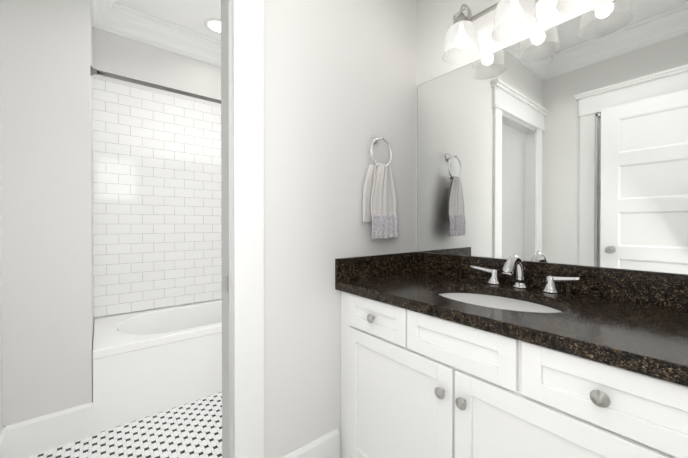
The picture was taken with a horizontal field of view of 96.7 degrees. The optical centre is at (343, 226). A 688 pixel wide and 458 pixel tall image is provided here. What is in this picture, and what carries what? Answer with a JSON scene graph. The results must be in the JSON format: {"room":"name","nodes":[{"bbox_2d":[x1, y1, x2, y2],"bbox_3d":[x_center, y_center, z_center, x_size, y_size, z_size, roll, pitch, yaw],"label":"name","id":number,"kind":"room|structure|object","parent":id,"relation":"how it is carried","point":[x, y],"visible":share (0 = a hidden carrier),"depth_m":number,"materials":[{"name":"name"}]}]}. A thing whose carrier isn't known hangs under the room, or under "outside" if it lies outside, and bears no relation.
{"room":"bathroom","nodes":[
{"label":"bathroom","id":0,"kind":"room"},
{"bbox_2d":[0,52,2,432],"bbox_3d":[-1.781,-0.243,1.389,0.290,2.850,1.830,0,0,-39],"label":"wall","id":1,"kind":"structure","parent":0,"point":[1,374],"depth_m":1.50,"materials":[{"name":"white paint"}]},
{"bbox_2d":[0,0,93,426],"bbox_3d":[-1.796,-0.247,1.912,0.340,2.850,0.755,0,0,-39],"label":"wall","id":2,"kind":"structure","parent":0,"point":[47,189],"depth_m":1.61,"materials":[{"name":"white paint"}]},
{"bbox_2d":[0,424,11,457],"bbox_3d":[-1.388,1.091,1.152,0.016,0.185,0.955,0,0,-39],"label":"baseboard","id":3,"kind":"structure","parent":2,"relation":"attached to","point":[6,432],"depth_m":1.50,"materials":[{"name":"white paint"}]},
{"bbox_2d":[12,402,95,457],"bbox_3d":[-1.533,1.087,1.638,0.316,0.185,0.016,0,0,-39],"label":"baseboard","id":4,"kind":"structure","parent":2,"relation":"attached to","point":[33,436],"depth_m":1.62,"materials":[{"name":"white paint"}]},
{"bbox_2d":[91,0,118,25],"bbox_3d":[-1.522,-1.585,1.940,0.135,0.175,0.740,0,0,-39],"label":"crown molding","id":5,"kind":"structure","parent":2,"relation":"attached to","point":[112,17],"depth_m":2.27,"materials":[{"name":"white paint"}]},
{"bbox_2d":[90,65,220,103],"bbox_3d":[-0.853,-0.900,2.249,1.557,0.056,0.056,0,0,-39],"label":"rail","id":6,"kind":"object","parent":2,"relation":"attached to","point":[93,71],"visible":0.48,"depth_m":1.94,"materials":[{"name":"grey metal"}]},
{"bbox_2d":[27,392,221,457],"bbox_3d":[-0.507,1.231,1.438,2.550,0.100,3.360,0,0,-39],"label":"floor","id":7,"kind":"structure","parent":0,"point":[193,429],"depth_m":1.70,"materials":[{"name":"white tile"}]},
{"bbox_2d":[92,300,221,432],"bbox_3d":[-1.045,0.935,2.501,1.553,0.478,0.762,0,0,-39],"label":"bathtub","id":8,"kind":"object","parent":7,"relation":"on","point":[148,363],"visible":0.56,"depth_m":1.97,"materials":[{"name":"white ceramic"}]},
{"bbox_2d":[281,428,338,457],"bbox_3d":[-0.178,1.089,1.383,0.384,0.185,0.016,0,0,-39],"label":"baseboard","id":9,"kind":"structure","parent":7,"relation":"on","point":[327,445],"depth_m":1.43,"materials":[{"name":"white paint"}]},
{"bbox_2d":[335,288,687,457],"bbox_3d":[0.593,0.746,1.185,0.638,0.873,1.277,0,0,-39],"label":"bathroom vanity","id":10,"kind":"object","parent":7,"relation":"on","point":[461,356],"depth_m":0.94,"materials":[{"name":"white paint"}]},
{"bbox_2d":[335,268,687,379],"bbox_3d":[0.599,0.290,1.187,0.624,0.040,1.277,0,0,-39],"label":"countertop","id":11,"kind":"structure","parent":10,"relation":"on","point":[653,336],"depth_m":0.91,"materials":[{"name":"black stone"}]},
{"bbox_2d":[431,288,574,319],"bbox_3d":[0.579,0.379,1.187,0.397,0.162,0.549,0,0,-39],"label":"sink","id":12,"kind":"object","parent":11,"relation":"in","point":[476,295],"depth_m":1.24,"materials":[{"name":"white ceramic"}]},
{"bbox_2d":[467,254,586,291],"bbox_3d":[0.729,0.194,1.305,0.188,0.151,0.443,0,0,-39],"label":"faucet","id":13,"kind":"object","parent":11,"relation":"on","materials":[{"name":"silver metal"}]},
{"bbox_2d":[92,27,221,318],"bbox_3d":[-1.460,-0.253,2.741,1.900,2.850,0.120,0,0,-39],"label":"wall","id":14,"kind":"structure","parent":0,"point":[122,56],"depth_m":2.55,"materials":[{"name":"white paint"}]},
{"bbox_2d":[92,4,220,66],"bbox_3d":[-1.247,-1.590,2.738,1.560,0.175,0.135,0,0,-39],"label":"crown molding","id":15,"kind":"structure","parent":14,"relation":"attached to","point":[133,24],"depth_m":2.54,"materials":[{"name":"white paint"}]},
{"bbox_2d":[92,77,221,316],"bbox_3d":[-1.287,-0.220,2.797,1.559,1.815,0.008,0,0,-39],"label":"cladding","id":16,"kind":"object","parent":14,"relation":"attached to","point":[157,234],"visible":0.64,"depth_m":2.55,"materials":[{"name":"white tile"}]},
{"bbox_2d":[115,0,220,39],"bbox_3d":[-0.507,-1.719,1.419,2.550,0.100,3.360,0,0,-39],"label":"ceiling","id":17,"kind":"structure","parent":0,"point":[194,15],"depth_m":2.37,"materials":[{"name":"white paint"}]},
{"bbox_2d":[204,18,220,34],"bbox_3d":[-1.058,-1.672,2.566,0.210,0.008,0.210,0,0,-39],"label":"recessed light","id":18,"kind":"object","parent":17,"relation":"in","point":[212,25],"visible":0.69,"depth_m":2.55,"materials":[{"name":"white paint"}]},
{"bbox_2d":[221,0,263,457],"bbox_3d":[-0.760,0.012,0.941,1.139,2.345,0.152,0,0,-39],"label":"door frame","id":19,"kind":"structure","parent":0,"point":[248,203],"depth_m":1.20,"materials":[{"name":"white paint"}]},
{"bbox_2d":[224,275,227,291],"bbox_3d":[-0.463,0.223,1.199,0.004,0.060,0.038,0,0,-39],"label":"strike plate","id":20,"kind":"structure","parent":19,"relation":"attached to","point":[225,282],"depth_m":1.20,"materials":[{"name":"silver metal"}]},
{"bbox_2d":[263,0,415,457],"bbox_3d":[-0.393,-0.243,1.270,2.070,2.850,0.090,0,0,-39],"label":"wall","id":21,"kind":"structure","parent":0,"point":[339,83],"depth_m":1.44,"materials":[{"name":"white paint"}]},
{"bbox_2d":[363,134,398,238],"bbox_3d":[0.189,-0.215,1.623,0.221,0.562,0.085,0,0,-39],"label":"towel ring","id":22,"kind":"object","parent":21,"relation":"attached to","point":[380,201],"visible":1,"depth_m":1.59,"materials":[{"name":"grey fabric"}]},
{"bbox_2d":[335,252,414,279],"bbox_3d":[0.199,0.212,1.671,0.605,0.110,0.019,0,0,-39],"label":"backsplash","id":23,"kind":"structure","parent":0,"relation":"attached to","point":[350,268],"depth_m":1.63,"materials":[{"name":"black stone"}]},
{"bbox_2d":[415,252,687,307],"bbox_3d":[0.835,0.214,1.375,0.019,0.110,1.277,0,0,-39],"label":"backsplash","id":24,"kind":"structure","parent":0,"relation":"attached to","point":[649,287],"depth_m":1.16,"materials":[{"name":"black stone"}]},
{"bbox_2d":[416,0,687,274],"bbox_3d":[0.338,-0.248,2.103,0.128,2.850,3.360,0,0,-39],"label":"mirror","id":25,"kind":"object","parent":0,"point":[566,142],"depth_m":1.29,"materials":[{"name":"clear glass"}]},
{"bbox_2d":[442,0,603,64],"bbox_3d":[0.745,-0.969,1.317,0.228,0.272,0.666,0,0,-39],"label":"sconce","id":26,"kind":"object","parent":25,"relation":"attached to","point":[511,11],"visible":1,"depth_m":1.38,"materials":[{"name":"white glass"}]}
]}

